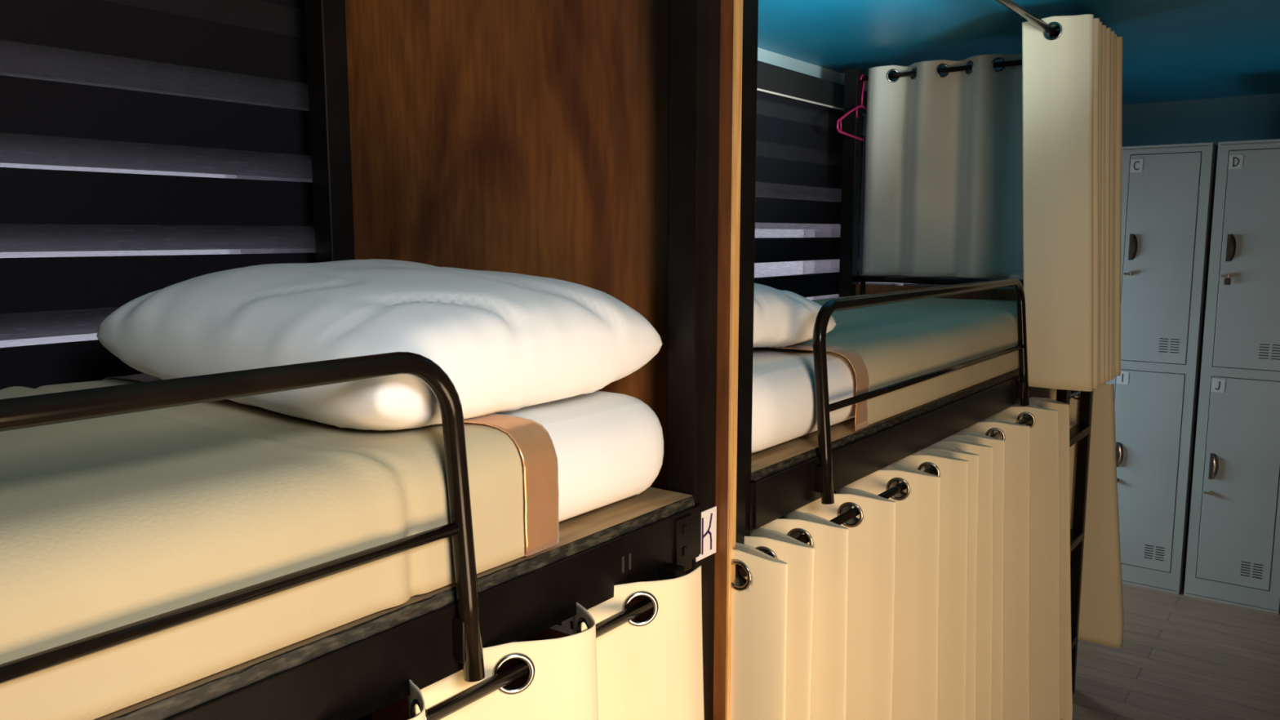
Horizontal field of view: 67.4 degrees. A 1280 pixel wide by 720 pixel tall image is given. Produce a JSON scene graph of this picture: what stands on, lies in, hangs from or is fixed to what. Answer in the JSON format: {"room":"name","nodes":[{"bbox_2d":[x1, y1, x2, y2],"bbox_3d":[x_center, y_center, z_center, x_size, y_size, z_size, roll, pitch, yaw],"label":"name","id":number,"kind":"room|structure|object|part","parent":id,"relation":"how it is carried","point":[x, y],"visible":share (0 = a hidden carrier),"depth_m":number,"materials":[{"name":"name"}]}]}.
{"room":"dormitory","nodes":[
{"label":"dormitory","id":0,"kind":"room"},
{"bbox_2d":[858,135,970,286],"bbox_3d":[-0.351,0.207,2.473,0.120,1.850,6.850,6,9,37],"label":"wall","id":1,"kind":"structure","parent":0,"point":[862,204],"depth_m":3.98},
{"bbox_2d":[0,0,315,389],"bbox_3d":[-1.310,0.114,0.964,0.084,1.565,2.345,6,9,37],"label":"roller blind","id":2,"kind":"object","parent":1,"relation":"attached to","point":[147,146],"visible":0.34,"depth_m":1.54,"materials":[{"name":"black fabric"}]},
{"bbox_2d":[754,60,867,519],"bbox_3d":[0.150,-0.136,2.874,0.096,1.565,2.380,6,9,37],"label":"roller blind","id":3,"kind":"object","parent":1,"relation":"attached to","point":[799,143],"visible":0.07,"depth_m":3.33,"materials":[{"name":"black"}]},
{"bbox_3d":[0.867,-0.402,3.724,0.006,1.174,0.007,6,9,37],"label":"control chain","id":4,"kind":"part","parent":3,"relation":"part of","materials":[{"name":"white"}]},
{"bbox_2d":[757,47,867,136],"bbox_3d":[-0.346,-0.817,2.335,0.132,0.215,6.850,6,9,37],"label":"trim","id":5,"kind":"structure","parent":1,"relation":"attached to","point":[763,55],"depth_m":3.44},
{"bbox_2d":[858,282,893,284],"bbox_3d":[0.975,0.026,4.239,0.040,0.750,0.560,6,9,37],"label":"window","id":6,"kind":"structure","parent":1,"relation":"in","point":[872,283],"depth_m":4.27,"materials":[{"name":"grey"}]},
{"bbox_2d":[757,0,1279,105],"bbox_3d":[1.029,-0.827,1.352,3.500,0.060,6.950,6,9,37],"label":"ceiling","id":7,"kind":"structure","parent":0,"point":[1173,50],"depth_m":3.00,"materials":[{"name":"blue paint"}]},
{"bbox_2d":[970,93,1279,422],"bbox_3d":[3.091,-0.127,4.201,3.500,2.065,0.100,6,9,37],"label":"wall","id":8,"kind":"structure","parent":0,"point":[1247,117],"depth_m":4.40,"materials":[{"name":"blue paint"}]},
{"bbox_2d":[1072,582,1279,719],"bbox_3d":[1.029,1.280,1.627,3.500,0.060,6.950,6,9,37],"label":"floor","id":9,"kind":"structure","parent":0,"point":[1180,656],"depth_m":3.27,"materials":[{"name":"laminate"}]},
{"bbox_2d":[0,0,720,719],"bbox_3d":[-0.838,0.343,0.769,0.837,2.020,2.137,6,9,37],"label":"bunk bed","id":10,"kind":"object","parent":9,"relation":"on","point":[353,670],"visible":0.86,"depth_m":1.07,"materials":[{"name":"black paint"}]},
{"bbox_3d":[-0.535,0.216,0.498,0.049,0.340,1.202,6,9,37],"label":"guard rail","id":11,"kind":"part","parent":10,"relation":"part of","materials":[{"name":"black metal"}]},
{"bbox_3d":[-0.552,0.210,1.793,0.050,2.020,0.050,6,9,37],"label":"post","id":12,"kind":"part","parent":10,"relation":"part of","materials":[{"name":"black paint"}]},
{"bbox_3d":[-0.546,0.341,0.546,0.048,0.073,2.047,6,9,37],"label":"rail","id":13,"kind":"part","parent":10,"relation":"part of","materials":[{"name":"black paint"}]},
{"bbox_3d":[-0.528,0.401,0.501,0.015,0.015,1.975,6,9,37],"label":"curtain rod","id":14,"kind":"part","parent":10,"relation":"part of","materials":[{"name":"black metal"}]},
{"bbox_2d":[408,565,704,719],"bbox_3d":[-0.250,0.767,0.916,0.115,0.902,1.056,6,9,37],"label":"privacy curtain","id":15,"kind":"object","parent":10,"relation":"hanging from","point":[651,668],"visible":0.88,"depth_m":1.19,"materials":[{"name":"fabric"}]},
{"bbox_2d":[493,390,663,522],"bbox_3d":[-0.836,0.188,0.743,0.743,0.146,1.995,6,9,37],"label":"mattress","id":16,"kind":"object","parent":10,"relation":"on","point":[609,446],"visible":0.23,"depth_m":1.20,"materials":[{"name":"white fabric"}]},
{"bbox_2d":[0,373,559,719],"bbox_3d":[-0.901,0.192,0.658,0.762,0.155,1.677,6,9,37],"label":"blanket","id":17,"kind":"object","parent":16,"relation":"on","point":[107,523],"visible":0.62,"depth_m":0.83,"materials":[{"name":"beige fabric"}]},
{"bbox_3d":[-0.458,0.118,1.235,0.777,0.153,0.096,4,8,28],"label":"satin trim","id":18,"kind":"part","parent":17,"relation":"part of","materials":[{"name":"brown fabric"}]},
{"bbox_2d":[95,258,662,430],"bbox_3d":[-0.338,-0.048,1.292,0.596,0.169,0.521,6,9,37],"label":"pillow","id":19,"kind":"object","parent":16,"relation":"on","point":[505,341],"visible":0.92,"depth_m":1.10,"materials":[{"name":"white fabric"}]},
{"bbox_3d":[-0.225,0.203,1.602,0.700,0.073,0.040,6,9,37],"label":"rail","id":20,"kind":"part","parent":10,"relation":"part of","materials":[{"name":"black metal"}]},
{"bbox_3d":[0.060,0.250,1.301,0.005,0.077,0.038,6,9,37],"label":"hook plate","id":21,"kind":"part","parent":10,"relation":"part of","materials":[{"name":"black paint"}]},
{"bbox_3d":[0.073,0.264,1.380,0.050,2.020,0.055,6,9,37],"label":"post","id":22,"kind":"part","parent":10,"relation":"part of","materials":[{"name":"black paint"}]},
{"bbox_2d":[345,0,742,719],"bbox_3d":[-0.222,0.220,1.650,0.890,2.034,0.018,6,9,37],"label":"partition panel","id":23,"kind":"object","parent":9,"relation":"on","point":[527,137],"visible":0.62,"depth_m":1.51,"materials":[{"name":"brown wood"}]},
{"bbox_2d":[550,617,573,635],"bbox_3d":[-0.118,0.430,1.578,0.075,0.038,0.014,6,9,37],"label":"power outlet","id":24,"kind":"object","parent":23,"relation":"attached to","point":[566,626],"visible":0.17,"depth_m":1.57,"materials":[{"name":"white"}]},
{"bbox_2d":[570,620,573,629],"bbox_3d":[-0.108,0.432,1.562,0.012,0.014,0.002,6,9,37],"label":"socket","id":25,"kind":"object","parent":24,"relation":"attached to","point":[571,621],"depth_m":1.56,"materials":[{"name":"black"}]},
{"bbox_2d":[735,0,1080,577],"bbox_3d":[0.458,0.123,2.456,0.819,2.020,2.085,6,9,37],"label":"bunk bed","id":26,"kind":"object","parent":9,"relation":"on","point":[773,482],"visible":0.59,"depth_m":1.75,"materials":[{"name":"black paint"}]},
{"bbox_3d":[0.133,0.253,1.459,0.050,2.020,0.055,6,9,37],"label":"post","id":27,"kind":"part","parent":26,"relation":"part of","materials":[{"name":"black metal"}]},
{"bbox_2d":[751,346,856,453],"bbox_3d":[0.465,-0.033,2.438,0.722,0.143,1.905,6,9,37],"label":"mattress","id":28,"kind":"object","parent":26,"relation":"on","point":[784,408],"visible":0.08,"depth_m":1.59,"materials":[{"name":"white fabric"}]},
{"bbox_2d":[757,294,1018,431],"bbox_3d":[0.533,-0.049,2.526,0.740,0.150,1.688,6,9,37],"label":"blanket","id":29,"kind":"object","parent":28,"relation":"on","point":[884,345],"visible":0.46,"depth_m":2.14,"materials":[{"name":"beige fabric"}]},
{"bbox_2d":[753,283,836,347],"bbox_3d":[0.021,-0.101,1.840,0.585,0.132,0.451,6,10,41],"label":"pillow","id":30,"kind":"object","parent":29,"relation":"on","point":[781,318],"visible":0.11,"depth_m":1.68,"materials":[{"name":"white fabric"}]},
{"bbox_3d":[0.068,0.031,1.909,0.757,0.150,0.096,4,8,27],"label":"satin trim","id":31,"kind":"part","parent":29,"relation":"part of","materials":[{"name":"brown fabric"}]},
{"bbox_3d":[0.744,-0.009,3.465,0.050,2.020,0.050,6,9,37],"label":"post","id":32,"kind":"part","parent":26,"relation":"part of","materials":[{"name":"black metal"}]},
{"bbox_2d":[835,74,866,140],"bbox_3d":[0.772,-0.877,3.340,0.008,0.224,0.384,6,9,37],"label":"hanger","id":33,"kind":"object","parent":26,"relation":"hanging from","point":[840,119],"visible":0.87,"depth_m":3.30,"materials":[{"name":"pink plastic"}]},
{"bbox_3d":[0.738,0.120,2.236,0.048,0.073,1.950,6,9,37],"label":"rail","id":34,"kind":"part","parent":26,"relation":"part of","materials":[{"name":"black metal"}]},
{"bbox_3d":[0.778,0.201,2.223,0.015,0.015,2.085,6,9,37],"label":"curtain rod","id":35,"kind":"part","parent":26,"relation":"part of","materials":[{"name":"black metal"}]},
{"bbox_3d":[0.656,0.012,2.065,0.049,0.340,1.188,6,9,37],"label":"guard rail","id":36,"kind":"part","parent":26,"relation":"part of","materials":[{"name":"black metal"}]},
{"bbox_2d":[729,383,1124,719],"bbox_3d":[0.793,0.642,2.227,0.253,0.950,2.054,6,9,37],"label":"privacy curtain","id":37,"kind":"object","parent":26,"relation":"hanging from","point":[947,596],"visible":0.92,"depth_m":1.97,"materials":[{"name":"fabric"}]},
{"bbox_3d":[1.036,-0.134,3.245,0.660,0.225,0.014,6,9,37],"label":"footboard","id":38,"kind":"part","parent":26,"relation":"part of","materials":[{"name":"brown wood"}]},
{"bbox_3d":[1.054,-0.946,3.112,0.780,0.017,0.017,6,9,37],"label":"curtain rod","id":39,"kind":"part","parent":26,"relation":"part of","materials":[{"name":"black metal"}]},
{"bbox_2d":[862,53,1023,279],"bbox_3d":[1.035,-0.630,3.168,0.620,0.710,0.069,6,9,37],"label":"privacy curtain","id":40,"kind":"object","parent":26,"relation":"hanging from","point":[944,177],"visible":0.81,"depth_m":3.19,"materials":[{"name":"fabric"}]},
{"bbox_3d":[0.789,-0.795,2.107,0.018,0.018,2.050,6,9,37],"label":"curtain rod","id":41,"kind":"part","parent":26,"relation":"part of","materials":[{"name":"black metal"}]},
{"bbox_2d":[1022,13,1122,391],"bbox_3d":[1.205,-0.421,2.652,0.229,0.958,0.416,6,9,37],"label":"privacy curtain","id":42,"kind":"object","parent":26,"relation":"hanging from","point":[1072,80],"visible":1,"depth_m":2.51,"materials":[{"name":"fabric"}]},
{"bbox_2d":[1056,388,1093,693],"bbox_3d":[1.270,0.563,2.901,0.076,1.032,0.321,6,9,37],"label":"ladder","id":43,"kind":"object","parent":9,"relation":"on","point":[1080,433],"visible":0.29,"depth_m":2.97,"materials":[{"name":"black metal"}]},
{"bbox_3d":[1.195,0.586,2.774,0.032,1.020,0.026,6,9,37],"label":"ladder rail","id":44,"kind":"part","parent":43,"relation":"part of","materials":[{"name":"black metal"}]},
{"bbox_3d":[1.371,0.556,3.006,0.032,1.020,0.026,6,9,37],"label":"ladder rail","id":45,"kind":"part","parent":43,"relation":"part of","materials":[{"name":"black paint"}]},
{"bbox_2d":[1106,142,1217,594],"bbox_3d":[2.202,0.024,4.067,0.321,1.800,0.496,6,9,37],"label":"locker","id":46,"kind":"object","parent":9,"relation":"on","point":[1168,190],"visible":0.74,"depth_m":3.86,"materials":[{"name":"metal"}]},
{"bbox_3d":[1.982,0.392,3.987,0.013,0.104,0.002,6,9,37],"label":"handle","id":47,"kind":"part","parent":46,"relation":"part of","materials":[{"name":"grey metal"}]},
{"bbox_2d":[1117,442,1124,466],"bbox_3d":[1.991,0.394,3.974,0.019,0.104,0.011,6,9,37],"label":"handle","id":48,"kind":"object","parent":46,"relation":"on","point":[1120,445],"depth_m":3.97,"materials":[{"name":"silver metal"}]},
{"bbox_3d":[1.982,-0.456,3.877,0.013,0.104,0.002,6,9,37],"label":"handle","id":49,"kind":"part","parent":46,"relation":"part of","materials":[{"name":"grey metal"}]},
{"bbox_2d":[1131,234,1137,260],"bbox_3d":[1.991,-0.454,3.863,0.019,0.104,0.011,6,9,37],"label":"handle","id":50,"kind":"object","parent":46,"relation":"on","point":[1134,237],"depth_m":3.86,"materials":[{"name":"grey metal"}]},
{"bbox_3d":[2.066,0.452,3.939,0.245,0.814,0.012,6,9,37],"label":"door","id":51,"kind":"part","parent":46,"relation":"part of","materials":[{"name":"paint"}]},
{"bbox_2d":[1144,544,1164,560],"bbox_3d":[2.111,0.791,3.941,0.071,0.056,0.001,6,9,37],"label":"vent","id":52,"kind":"object","parent":46,"relation":"attached to","point":[1152,552],"depth_m":3.94,"materials":[{"name":"black metal"}]},
{"bbox_3d":[2.066,-0.402,3.828,0.245,0.824,0.012,6,9,37],"label":"door","id":53,"kind":"part","parent":46,"relation":"part of","materials":[{"name":"paint"}]},
{"bbox_2d":[1158,337,1179,353],"bbox_3d":[2.111,-0.057,3.830,0.071,0.056,0.001,6,9,37],"label":"vent","id":54,"kind":"object","parent":46,"relation":"attached to","point":[1166,345],"depth_m":3.83,"materials":[{"name":"black metal"}]},
{"bbox_2d":[1183,138,1279,613],"bbox_3d":[2.473,0.050,3.864,0.321,1.800,0.496,6,9,37],"label":"locker","id":55,"kind":"object","parent":9,"relation":"on","point":[1233,548],"visible":1,"depth_m":3.70,"materials":[{"name":"metal"}]},
{"bbox_3d":[2.252,0.418,3.785,0.013,0.104,0.002,6,9,37],"label":"handle","id":56,"kind":"part","parent":55,"relation":"part of","materials":[{"name":"grey metal"}]},
{"bbox_2d":[1212,453,1218,479],"bbox_3d":[2.262,0.420,3.771,0.019,0.104,0.011,6,9,37],"label":"handle","id":57,"kind":"object","parent":55,"relation":"on","point":[1215,456],"depth_m":3.77,"materials":[{"name":"silver metal"}]},
{"bbox_3d":[2.252,-0.429,3.674,0.013,0.104,0.002,6,9,37],"label":"handle","id":58,"kind":"part","parent":55,"relation":"part of","materials":[{"name":"grey metal"}]},
{"bbox_2d":[1229,234,1236,261],"bbox_3d":[2.262,-0.427,3.661,0.019,0.104,0.011,6,9,37],"label":"handle","id":59,"kind":"object","parent":55,"relation":"on","point":[1233,237],"depth_m":3.66,"materials":[{"name":"grey metal"}]},
{"bbox_3d":[2.337,0.478,3.737,0.245,0.814,0.012,6,9,37],"label":"door","id":60,"kind":"part","parent":55,"relation":"part of","materials":[{"name":"paint"}]},
{"bbox_3d":[2.337,-0.376,3.625,0.245,0.824,0.012,6,9,37],"label":"door","id":61,"kind":"part","parent":55,"relation":"part of","materials":[{"name":"paint"}]},
{"bbox_2d":[1240,561,1262,578],"bbox_3d":[2.382,0.818,3.739,0.071,0.056,0.001,6,9,37],"label":"vent","id":62,"kind":"object","parent":55,"relation":"attached to","point":[1248,570],"depth_m":3.74,"materials":[{"name":"black metal"}]},
{"bbox_2d":[1258,343,1279,359],"bbox_3d":[2.382,-0.031,3.628,0.071,0.056,0.001,6,9,37],"label":"vent","id":63,"kind":"object","parent":55,"relation":"attached to","point":[1266,351],"depth_m":3.63,"materials":[{"name":"black metal"}]}
]}

